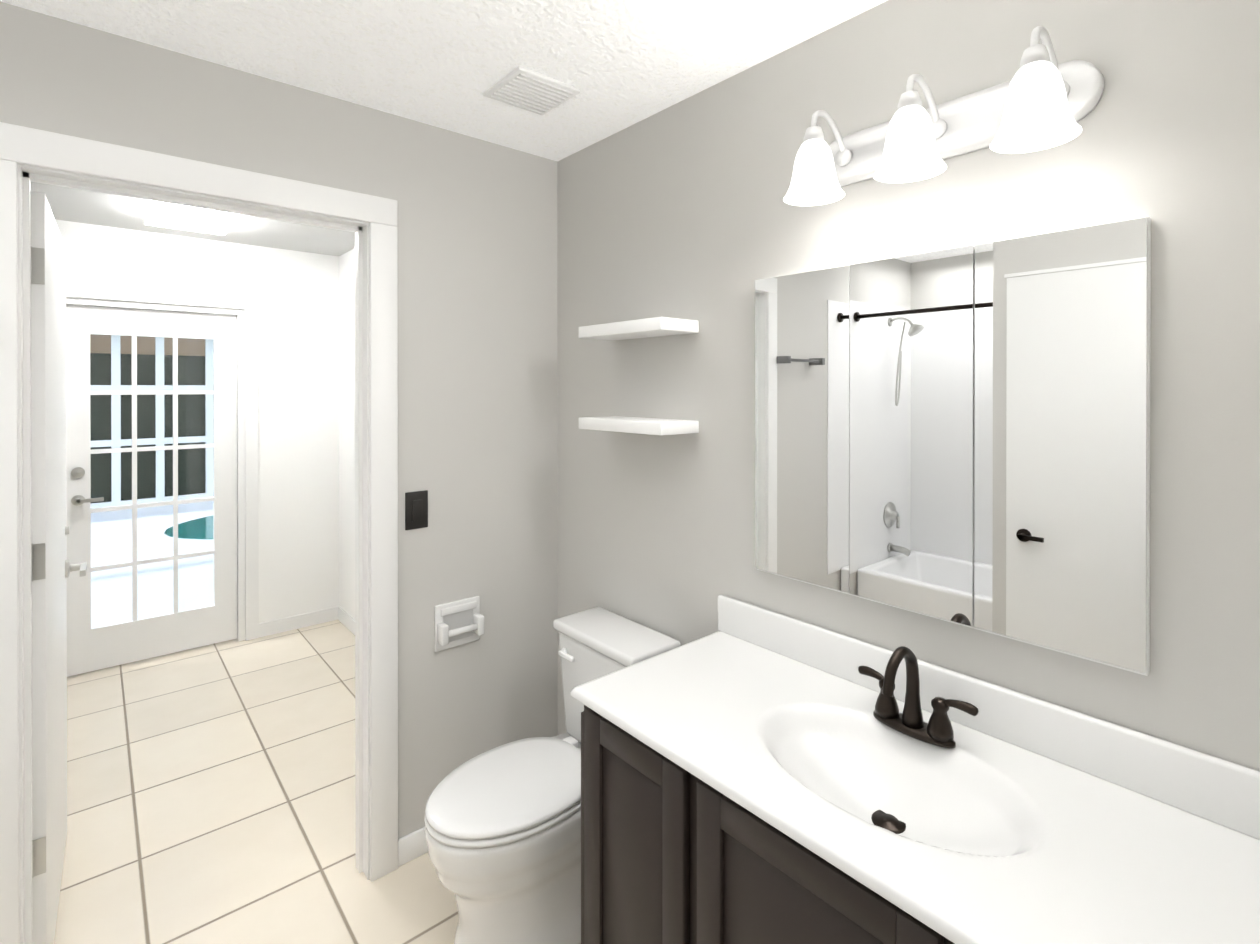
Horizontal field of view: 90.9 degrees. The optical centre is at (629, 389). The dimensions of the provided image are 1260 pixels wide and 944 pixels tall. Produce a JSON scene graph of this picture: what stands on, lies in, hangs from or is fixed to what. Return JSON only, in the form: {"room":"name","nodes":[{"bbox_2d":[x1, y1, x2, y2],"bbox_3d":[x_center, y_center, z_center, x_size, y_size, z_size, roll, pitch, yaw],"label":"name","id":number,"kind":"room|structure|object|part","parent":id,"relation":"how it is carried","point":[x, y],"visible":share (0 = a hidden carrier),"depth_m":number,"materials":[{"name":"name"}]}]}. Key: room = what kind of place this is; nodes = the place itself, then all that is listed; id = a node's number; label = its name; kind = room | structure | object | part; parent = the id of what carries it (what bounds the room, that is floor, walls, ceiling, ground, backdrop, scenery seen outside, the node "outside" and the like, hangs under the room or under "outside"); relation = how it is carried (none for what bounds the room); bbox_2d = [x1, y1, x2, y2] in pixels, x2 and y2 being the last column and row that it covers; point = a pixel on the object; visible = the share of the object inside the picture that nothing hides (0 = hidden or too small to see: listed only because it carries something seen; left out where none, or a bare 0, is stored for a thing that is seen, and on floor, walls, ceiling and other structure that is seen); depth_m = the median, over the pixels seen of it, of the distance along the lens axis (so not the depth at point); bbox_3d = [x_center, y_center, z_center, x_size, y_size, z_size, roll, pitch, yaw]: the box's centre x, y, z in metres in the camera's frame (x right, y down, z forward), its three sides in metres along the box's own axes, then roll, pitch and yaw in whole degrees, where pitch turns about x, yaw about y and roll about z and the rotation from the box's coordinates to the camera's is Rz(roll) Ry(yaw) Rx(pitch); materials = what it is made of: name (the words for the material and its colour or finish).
{"room":"bathroom","nodes":[
{"label":"bathroom","id":0,"kind":"room"},
{"bbox_2d":[55,219,338,622],"bbox_3d":[-2.412,0.324,3.865,1.735,2.440,0.120,0,0,-41],"label":"wall","id":1,"kind":"structure","parent":0,"point":[295,294],"depth_m":3.95,"materials":[{"name":"white paint"}]},
{"bbox_2d":[66,297,244,641],"bbox_3d":[-2.730,0.523,3.576,0.871,2.043,0.139,0,0,-41],"label":"door frame","id":2,"kind":"structure","parent":1,"relation":"in","point":[79,472],"depth_m":3.65,"materials":[{"name":"white wood"}]},
{"bbox_3d":[-2.927,0.520,3.347,0.133,0.205,0.050,0,0,-41],"label":"handle","id":3,"kind":"part","parent":2,"relation":"part of","materials":[{"name":"grey metal"}]},
{"bbox_2d":[66,305,236,676],"bbox_3d":[-2.732,0.538,3.579,0.785,1.988,0.045,0,0,-41],"label":"french door","id":4,"kind":"structure","parent":2,"relation":"attached to","point":[94,648],"depth_m":3.53,"materials":[{"name":"white wood"}]},
{"bbox_3d":[-2.736,0.499,3.575,0.561,1.608,0.006,0,0,-41],"label":"glass","id":5,"kind":"part","parent":2,"relation":"part of","materials":[{"name":"clear glass"}]},
{"bbox_2d":[66,285,257,309],"bbox_3d":[-2.693,-0.524,3.530,1.001,0.062,0.016,0,0,-41],"label":"trim","id":6,"kind":"structure","parent":1,"relation":"attached to","point":[137,296],"depth_m":3.52,"materials":[{"name":"white wood"}]},
{"bbox_2d":[245,309,258,640],"bbox_3d":[-2.341,0.525,3.837,0.070,2.038,0.016,0,0,-41],"label":"trim","id":7,"kind":"structure","parent":1,"relation":"attached to","point":[251,501],"depth_m":3.83,"materials":[{"name":"white wood"}]},
{"bbox_2d":[259,606,339,637],"bbox_3d":[-2.138,1.501,4.018,0.485,0.085,0.012,0,0,-41],"label":"baseboard","id":8,"kind":"structure","parent":1,"relation":"attached to","point":[272,627],"depth_m":4.01,"materials":[{"name":"white wood"}]},
{"bbox_2d":[54,620,458,943],"bbox_3d":[-1.521,1.576,1.492,3.500,0.050,5.000,0,0,-41],"label":"floor","id":9,"kind":"structure","parent":0,"point":[211,797],"depth_m":2.29,"materials":[{"name":"tile"}]},
{"bbox_2d":[425,607,680,943],"bbox_3d":[-0.242,1.159,1.822,0.710,0.782,0.410,0,0,-41],"label":"toilet","id":10,"kind":"object","parent":9,"relation":"on","point":[503,830],"visible":0.77,"depth_m":1.68,"materials":[{"name":"white ceramic"}]},
{"bbox_3d":[-0.335,1.139,1.758,0.487,0.018,0.372,0,0,-41],"label":"seat","id":11,"kind":"part","parent":10,"relation":"part of","materials":[{"name":"white plastic"}]},
{"bbox_3d":[-0.334,1.114,1.758,0.484,0.028,0.368,0,0,-41],"label":"lid","id":12,"kind":"part","parent":10,"relation":"part of","materials":[{"name":"white ceramic"}]},
{"bbox_3d":[-0.265,1.350,1.819,0.672,0.400,0.372,0,0,-41],"label":"bowl","id":13,"kind":"part","parent":10,"relation":"part of","materials":[{"name":"white ceramic"}]},
{"bbox_3d":[-0.203,0.859,2.006,0.022,0.028,0.079,0,0,-41],"label":"lever","id":14,"kind":"part","parent":10,"relation":"part of","materials":[{"name":"white"}]},
{"bbox_3d":[-0.048,0.979,1.990,0.188,0.350,0.388,0,0,-41],"label":"tank","id":15,"kind":"part","parent":10,"relation":"part of","materials":[{"name":"white ceramic"}]},
{"bbox_3d":[-0.051,0.785,1.987,0.203,0.036,0.410,0,0,-41],"label":"tank lid","id":16,"kind":"part","parent":10,"relation":"part of","materials":[{"name":"white ceramic"}]},
{"bbox_2d":[571,595,1259,943],"bbox_3d":[0.505,1.031,1.109,0.533,1.042,1.363,0,0,-41],"label":"bathroom vanity","id":17,"kind":"object","parent":9,"relation":"on","point":[752,774],"visible":1,"depth_m":1.12,"materials":[{"name":"white stone"}]},
{"bbox_2d":[858,646,978,747],"bbox_3d":[0.542,0.600,1.232,0.145,0.182,0.242,0,0,-41],"label":"faucet","id":18,"kind":"object","parent":17,"relation":"on","point":[938,732],"depth_m":1.24,"materials":[{"name":"black metal"}]},
{"bbox_2d":[718,595,1259,839],"bbox_3d":[0.701,0.642,1.274,0.020,0.102,1.355,0,0,-41],"label":"backsplash","id":19,"kind":"structure","parent":17,"relation":"on","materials":[{"name":"white stone"}]},
{"bbox_2d":[0,2,557,838],"bbox_3d":[-1.525,0.331,1.432,3.180,2.440,0.120,0,0,-41],"label":"wall","id":20,"kind":"structure","parent":0,"point":[477,326],"depth_m":2.11,"materials":[{"name":"grey paint"}]},
{"bbox_2d":[22,172,32,943],"bbox_3d":[-1.454,0.515,1.497,0.012,2.070,0.035,0,0,-41],"label":"door frame","id":21,"kind":"object","parent":20,"relation":"attached to","point":[27,554],"visible":0.89,"depth_m":1.48,"materials":[{"name":"white wood"}]},
{"bbox_2d":[30,191,66,943],"bbox_3d":[-1.727,0.521,1.847,0.055,2.033,0.766,0,0,-41],"label":"bathroom door","id":22,"kind":"structure","parent":20,"relation":"in","point":[49,592],"depth_m":1.63,"materials":[{"name":"white wood"}]},
{"bbox_2d":[31,246,45,877],"bbox_3d":[-1.472,0.430,1.535,0.035,1.574,0.055,0,0,-41],"label":"hinge","id":23,"kind":"object","parent":22,"relation":"attached to","point":[38,550],"depth_m":1.55,"materials":[{"name":"grey metal"}]},
{"bbox_3d":[-1.480,0.430,1.527,0.012,1.574,0.055,0,0,-41],"label":"bathroom door hinges","id":24,"kind":"part","parent":23,"relation":"part of","materials":[{"name":"silver metal"}]},
{"bbox_2d":[65,526,86,577],"bbox_3d":[-1.873,0.552,2.096,0.056,0.174,0.136,0,0,-41],"label":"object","id":25,"kind":"structure","parent":22,"relation":"attached to","point":[81,567],"depth_m":2.10,"materials":[{"name":"grey metal"}]},
{"bbox_2d":[22,172,361,231],"bbox_3d":[-1.164,-0.514,1.746,0.780,0.012,0.035,0,0,-41],"label":"door frame","id":26,"kind":"object","parent":20,"relation":"attached to","point":[57,181],"visible":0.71,"depth_m":1.69,"materials":[{"name":"white wood"}]},
{"bbox_2d":[0,122,397,943],"bbox_3d":[-1.162,0.470,1.747,0.960,2.160,0.156,0,0,-41],"label":"door frame","id":27,"kind":"structure","parent":20,"relation":"attached to","point":[383,405],"depth_m":1.72,"materials":[{"name":"white wood"}]},
{"bbox_2d":[355,227,362,872],"bbox_3d":[-0.874,0.514,2.000,0.012,2.070,0.035,0,0,-41],"label":"door frame","id":28,"kind":"object","parent":20,"relation":"attached to","point":[359,520],"visible":0.93,"depth_m":1.99,"materials":[{"name":"white wood"}]},
{"bbox_2d":[398,827,427,866],"bbox_3d":[-0.518,1.506,2.220,0.630,0.085,0.012,0,0,-41],"label":"baseboard","id":29,"kind":"structure","parent":20,"relation":"attached to","point":[412,845],"depth_m":2.04,"materials":[{"name":"white wood"}]},
{"bbox_2d":[405,490,427,529],"bbox_3d":[-0.706,0.399,2.055,0.076,0.124,0.010,0,0,-41],"label":"light switch","id":30,"kind":"object","parent":20,"relation":"attached to","point":[416,509],"visible":1,"depth_m":2.05,"materials":[{"name":"black plastic"}]},
{"bbox_2d":[435,596,483,651],"bbox_3d":[-0.583,0.809,2.133,0.164,0.156,0.054,0,0,-41],"label":"toilet paper holder","id":31,"kind":"object","parent":20,"relation":"attached to","point":[459,622],"visible":1,"depth_m":2.14,"materials":[{"name":"white ceramic"}]},
{"bbox_2d":[339,248,354,618],"bbox_3d":[-1.161,0.325,3.348,0.120,2.440,2.300,0,0,-41],"label":"wall","id":32,"kind":"structure","parent":0,"point":[347,432],"depth_m":4.05,"materials":[{"name":"white paint"}]},
{"bbox_2d":[338,607,354,634],"bbox_3d":[-1.213,1.503,3.311,0.012,0.085,2.270,0,0,-41],"label":"baseboard","id":33,"kind":"structure","parent":32,"relation":"attached to","point":[346,619],"depth_m":4.03,"materials":[{"name":"white wood"}]},
{"bbox_2d":[0,0,887,255],"bbox_3d":[-1.521,-0.914,1.485,3.500,0.050,5.000,0,0,-41],"label":"ceiling","id":34,"kind":"structure","parent":0,"point":[619,64],"depth_m":1.63,"materials":[{"name":"paint"}]},
{"bbox_2d":[145,200,239,234],"bbox_3d":[-2.192,-0.869,3.100,0.340,0.050,0.480,0,0,-41],"label":"recessed light","id":35,"kind":"object","parent":34,"relation":"in","point":[170,215],"visible":0.79,"depth_m":3.06,"materials":[{"name":"white plastic"}]},
{"bbox_2d":[483,66,579,115],"bbox_3d":[-0.293,-0.882,1.847,0.210,0.016,0.210,0,0,-41],"label":"ceiling vent","id":36,"kind":"object","parent":34,"relation":"in","point":[520,87],"visible":0.98,"depth_m":1.83,"materials":[{"name":"white"}]},
{"bbox_2d":[557,0,1259,770],"bbox_3d":[0.482,0.330,1.635,0.120,2.440,2.440,0,0,-41],"label":"wall","id":37,"kind":"structure","parent":0,"point":[681,210],"depth_m":1.36,"materials":[{"name":"grey paint"}]},
{"bbox_2d":[579,416,698,434],"bbox_3d":[0.018,0.111,1.958,0.158,0.037,0.395,0,0,-41],"label":"shelf","id":38,"kind":"object","parent":37,"relation":"attached to","point":[649,426],"visible":1,"depth_m":1.86,"materials":[{"name":"white wood"}]},
{"bbox_2d":[579,317,698,339],"bbox_3d":[0.018,-0.189,1.957,0.158,0.037,0.395,0,0,-41],"label":"shelf","id":39,"kind":"object","parent":37,"relation":"attached to","point":[648,327],"visible":1,"depth_m":1.86,"materials":[{"name":"white wood"}]},
{"bbox_2d":[783,26,1103,205],"bbox_3d":[0.582,-0.532,1.256,0.220,0.204,0.571,0,0,-41],"label":"sconce","id":40,"kind":"object","parent":37,"relation":"attached to","point":[1042,99],"visible":1,"depth_m":1.22,"materials":[{"name":"white glass"}]},
{"bbox_3d":[0.411,-0.492,1.387,0.132,0.124,0.132,0,0,-41],"label":"lamp shade","id":41,"kind":"part","parent":40,"relation":"part of","materials":[{"name":"white glass"}]},
{"bbox_3d":[0.551,-0.492,1.224,0.132,0.124,0.132,0,0,-41],"label":"lamp shade","id":42,"kind":"part","parent":40,"relation":"part of","materials":[{"name":"white glass"}]},
{"bbox_3d":[0.692,-0.491,1.062,0.132,0.124,0.132,0,0,-41],"label":"lamp shade","id":43,"kind":"part","parent":40,"relation":"part of","materials":[{"name":"white glass"}]},
{"bbox_2d":[755,216,1150,675],"bbox_3d":[0.615,0.095,1.366,0.030,0.781,0.820,0,0,-41],"label":"mirror","id":44,"kind":"object","parent":37,"relation":"attached to","point":[959,435],"visible":0.96,"depth_m":1.25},
{"bbox_3d":[0.428,0.093,1.566,0.010,0.773,0.270,0,0,-41],"label":"panel","id":45,"kind":"part","parent":44,"relation":"part of","materials":[{"name":"clear glass"}]},
{"bbox_3d":[0.607,0.093,1.360,0.004,0.773,0.270,0,0,-41],"label":"panel","id":46,"kind":"part","parent":44,"relation":"part of","materials":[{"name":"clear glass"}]},
{"bbox_3d":[0.788,0.094,1.155,0.004,0.773,0.270,0,0,-41],"label":"panel","id":47,"kind":"part","parent":44,"relation":"part of","materials":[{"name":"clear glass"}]},
{"label":"outside","id":48,"kind":"structure","parent":0,"visible":0},
{"bbox_2d":[91,501,212,626],"bbox_3d":[-6.454,1.564,8.027,22.000,0.055,11.460,0,0,-41],"label":"patio","id":49,"kind":"structure","parent":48,"point":[166,541],"depth_m":5.45,"materials":[{"name":"white"}]},
{"bbox_2d":[90,334,204,355],"bbox_3d":[-7.030,0.390,8.689,22.000,2.280,0.100,0,0,-41],"label":"fence","id":50,"kind":"object","parent":49,"relation":"on","point":[181,342],"depth_m":8.78,"materials":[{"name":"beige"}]},
{"bbox_2d":[90,353,204,502],"bbox_3d":[-6.720,0.530,8.331,22.000,2.000,0.450,0,0,-41],"label":"window","id":51,"kind":"structure","parent":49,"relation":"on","point":[188,380],"depth_m":8.28,"materials":[{"name":"black"}]},
{"bbox_2d":[90,335,212,507],"bbox_3d":[-6.172,0.361,8.309,13.890,2.340,0.070,0,0,-41],"label":"window frame","id":52,"kind":"structure","parent":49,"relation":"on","point":[115,477],"depth_m":8.20,"materials":[{"name":"white wood"}]},
{"bbox_2d":[164,515,212,538],"bbox_3d":[-3.053,1.531,8.301,5.100,0.008,2.500,0,0,-41],"label":"pool","id":53,"kind":"object","parent":49,"relation":"on","point":[205,526],"depth_m":6.79,"materials":[{"name":"teal liquid"}]}
]}

